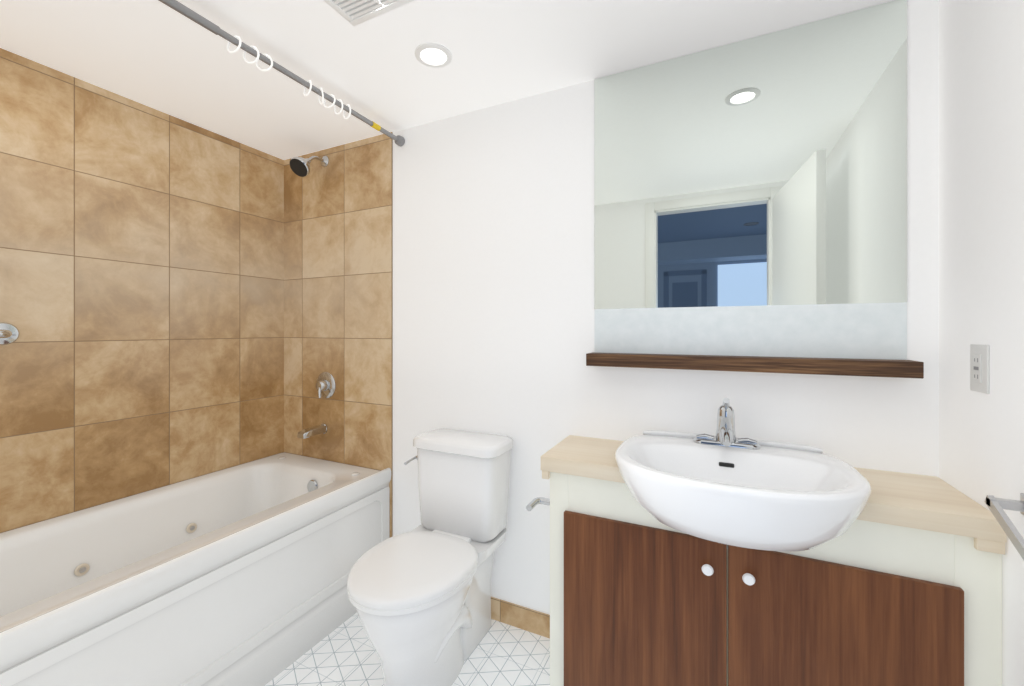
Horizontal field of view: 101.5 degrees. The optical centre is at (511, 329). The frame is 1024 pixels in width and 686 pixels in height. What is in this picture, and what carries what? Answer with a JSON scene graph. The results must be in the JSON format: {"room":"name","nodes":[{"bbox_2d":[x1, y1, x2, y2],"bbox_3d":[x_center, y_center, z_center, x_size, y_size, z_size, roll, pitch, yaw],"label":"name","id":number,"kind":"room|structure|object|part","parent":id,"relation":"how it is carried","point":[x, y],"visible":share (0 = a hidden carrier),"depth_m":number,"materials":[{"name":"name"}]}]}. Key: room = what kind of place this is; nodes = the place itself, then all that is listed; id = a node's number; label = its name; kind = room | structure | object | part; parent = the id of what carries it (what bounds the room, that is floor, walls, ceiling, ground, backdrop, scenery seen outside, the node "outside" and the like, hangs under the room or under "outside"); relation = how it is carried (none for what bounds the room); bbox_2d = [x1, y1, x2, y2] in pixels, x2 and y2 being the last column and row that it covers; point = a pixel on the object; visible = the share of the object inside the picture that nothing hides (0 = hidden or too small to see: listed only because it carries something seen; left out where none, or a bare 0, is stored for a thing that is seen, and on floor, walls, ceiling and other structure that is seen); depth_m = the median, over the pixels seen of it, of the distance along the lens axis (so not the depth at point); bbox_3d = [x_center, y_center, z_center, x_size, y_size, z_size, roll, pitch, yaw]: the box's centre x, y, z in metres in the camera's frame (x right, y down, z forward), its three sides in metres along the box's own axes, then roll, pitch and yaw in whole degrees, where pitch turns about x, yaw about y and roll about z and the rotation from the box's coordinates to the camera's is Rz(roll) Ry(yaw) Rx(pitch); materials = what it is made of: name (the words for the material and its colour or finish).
{"room":"bathroom","nodes":[
{"label":"bathroom","id":0,"kind":"room"},
{"bbox_2d":[265,613,549,685],"bbox_3d":[-0.405,1.319,1.075,3.042,0.100,1.860,0,0,26],"label":"floor","id":1,"kind":"structure","parent":0,"point":[346,654],"depth_m":1.59,"materials":[{"name":"tile"}]},
{"bbox_2d":[0,453,390,685],"bbox_3d":[-1.306,0.978,1.535,0.803,0.582,1.591,0,0,26],"label":"bathtub","id":2,"kind":"object","parent":1,"relation":"on","point":[237,575],"visible":0.98,"depth_m":1.50,"materials":[{"name":"plastic"}]},
{"bbox_2d":[347,428,512,685],"bbox_3d":[-0.309,0.862,1.580,0.418,0.815,0.664,0,0,26],"label":"toilet","id":3,"kind":"object","parent":1,"relation":"on","point":[419,596],"visible":0.98,"depth_m":1.55,"materials":[{"name":"ceramic"}]},
{"bbox_3d":[-0.348,0.843,1.500,0.415,0.052,0.485,0,0,26],"label":"seat","id":4,"kind":"part","parent":3,"relation":"part of","materials":[{"name":"white plastic"}]},
{"bbox_3d":[-0.425,0.555,1.792,0.024,0.028,0.084,0,0,26],"label":"lever","id":5,"kind":"part","parent":3,"relation":"part of","materials":[{"name":"silver metal"}]},
{"bbox_3d":[-0.208,0.476,1.778,0.408,0.044,0.220,0,0,26],"label":"lid","id":6,"kind":"part","parent":3,"relation":"part of","materials":[{"name":"ceramic"}]},
{"bbox_3d":[-0.207,0.669,1.781,0.384,0.340,0.196,0,0,26],"label":"tank","id":7,"kind":"part","parent":3,"relation":"part of","materials":[{"name":"ceramic"}]},
{"bbox_2d":[526,398,1006,685],"bbox_3d":[0.598,0.740,1.222,1.153,1.058,0.523,0,0,26],"label":"bathroom vanity","id":8,"kind":"object","parent":1,"relation":"on","point":[724,556],"visible":1,"depth_m":1.12,"materials":[{"name":"beige paint"}]},
{"bbox_2d":[693,398,760,449],"bbox_3d":[0.668,0.291,1.305,0.192,0.159,0.151,0,0,26],"label":"faucet","id":9,"kind":"object","parent":8,"relation":"on","point":[725,439],"depth_m":1.32,"materials":[{"name":"silver metal"}]},
{"bbox_2d":[540,435,1006,554],"bbox_3d":[0.663,0.462,1.306,1.109,0.076,0.316,0,0,26],"label":"countertop","id":10,"kind":"structure","parent":8,"relation":"on","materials":[{"name":"beige wood"}]},
{"bbox_2d":[614,430,871,551],"bbox_3d":[0.614,0.452,1.192,0.620,0.191,0.481,0,0,26],"label":"basin","id":11,"kind":"object","parent":10,"relation":"in","point":[748,493],"depth_m":1.07,"materials":[{"name":"white ceramic"}]},
{"bbox_2d":[0,0,893,159],"bbox_3d":[-0.405,-1.036,1.075,3.042,0.100,1.860,0,0,26],"label":"ceiling","id":12,"kind":"structure","parent":0,"point":[159,56],"depth_m":1.47,"materials":[{"name":"paint"}]},
{"bbox_2d":[323,0,414,25],"bbox_3d":[-0.440,-0.978,1.151,0.285,0.014,0.285,0,0,26],"label":"ceiling vent","id":13,"kind":"object","parent":12,"relation":"in","point":[354,12],"visible":1,"depth_m":1.26,"materials":[{"name":"white plastic"}]},
{"bbox_2d":[415,43,451,67],"bbox_3d":[-0.281,-0.982,1.500,0.132,0.008,0.132,0,0,26],"label":"recessed light","id":14,"kind":"object","parent":12,"relation":"in","point":[434,55],"visible":1,"depth_m":1.49,"materials":[{"name":"white plastic"}]},
{"bbox_2d":[393,0,938,614],"bbox_3d":[-0.025,0.142,1.869,3.042,2.254,0.100,0,0,26],"label":"wall","id":15,"kind":"structure","parent":0,"point":[493,268],"depth_m":1.74,"materials":[{"name":"paint"}]},
{"bbox_2d":[158,0,404,146],"bbox_3d":[-0.904,-0.918,1.314,0.058,0.067,1.658,0,0,26],"label":"shower rod","id":16,"kind":"object","parent":15,"relation":"attached to","point":[185,11],"visible":1,"depth_m":1.43,"materials":[{"name":"grey metal"}]},
{"bbox_2d":[284,132,392,536],"bbox_3d":[-0.961,0.142,2.258,0.806,2.254,0.006,0,0,26],"label":"tile","id":17,"kind":"structure","parent":15,"relation":"attached to","point":[338,267],"depth_m":2.23,"materials":[{"name":"brown tile"}]},
{"bbox_2d":[289,156,335,438],"bbox_3d":[-1.058,-0.191,2.188,0.144,1.516,0.205,0,0,26],"label":"fittings","id":18,"kind":"object","parent":17,"relation":"attached to","point":[325,383],"visible":1,"depth_m":2.23,"materials":[{"name":"silver metal"}]},
{"bbox_3d":[-1.059,0.539,2.221,0.056,0.056,0.146,0,0,26],"label":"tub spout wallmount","id":19,"kind":"part","parent":18,"relation":"part of","materials":[{"name":"silver metal"}]},
{"bbox_2d":[491,597,549,638],"bbox_3d":[-0.171,1.223,1.879,0.945,0.092,0.008,0,0,26],"label":"baseboard","id":20,"kind":"structure","parent":15,"relation":"attached to","point":[522,617],"depth_m":1.77,"materials":[{"name":"tile"}]},
{"bbox_2d":[594,0,906,359],"bbox_3d":[0.747,-0.447,1.440,0.936,1.072,0.004,0,0,26],"label":"mirror glass","id":21,"kind":"object","parent":15,"relation":"attached to","point":[750,196],"visible":1,"depth_m":1.40,"materials":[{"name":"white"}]},
{"bbox_2d":[586,352,923,378],"bbox_3d":[0.727,0.112,1.401,0.954,0.046,0.091,0,0,26],"label":"wood shelf","id":22,"kind":"object","parent":15,"relation":"attached to","point":[863,367],"visible":1,"depth_m":1.32,"materials":[{"name":"brown wood"}]},
{"bbox_2d":[939,0,1023,685],"bbox_3d":[0.921,0.142,0.440,0.100,2.254,1.860,0,0,26],"label":"wall","id":23,"kind":"structure","parent":0,"point":[981,195],"depth_m":1.00,"materials":[{"name":"paint"}]},
{"bbox_2d":[970,344,988,393],"bbox_3d":[1.139,0.094,1.021,0.009,0.116,0.072,0,0,26],"label":"electrical outlet plate","id":24,"kind":"object","parent":23,"relation":"attached to","point":[979,368],"visible":1,"depth_m":1.01,"materials":[{"name":"plastic"}]},
{"bbox_2d":[984,493,1023,559],"bbox_3d":[0.967,0.446,0.726,0.064,0.207,0.365,0,0,26],"label":"towel bar","id":25,"kind":"object","parent":23,"relation":"attached to","point":[996,506],"visible":1,"depth_m":0.85,"materials":[{"name":"silver metal"}]},
{"bbox_3d":[-1.732,0.142,1.711,0.100,2.254,1.860,0,0,26],"label":"wall","id":26,"kind":"structure","parent":0,"visible":0},
{"bbox_2d":[0,48,283,532],"bbox_3d":[-1.684,0.142,1.688,0.006,2.254,1.660,0,0,26],"label":"tile","id":27,"kind":"structure","parent":26,"relation":"attached to","point":[142,278],"depth_m":1.77,"materials":[{"name":"brown tile"}]},
{"bbox_2d":[0,322,19,344],"bbox_3d":[-1.856,0.014,1.230,0.080,0.080,0.565,0,0,26],"label":"grab bar","id":28,"kind":"object","parent":27,"relation":"attached to","point":[9,333],"visible":1,"depth_m":1.47,"materials":[{"name":"silver metal"}]}
]}

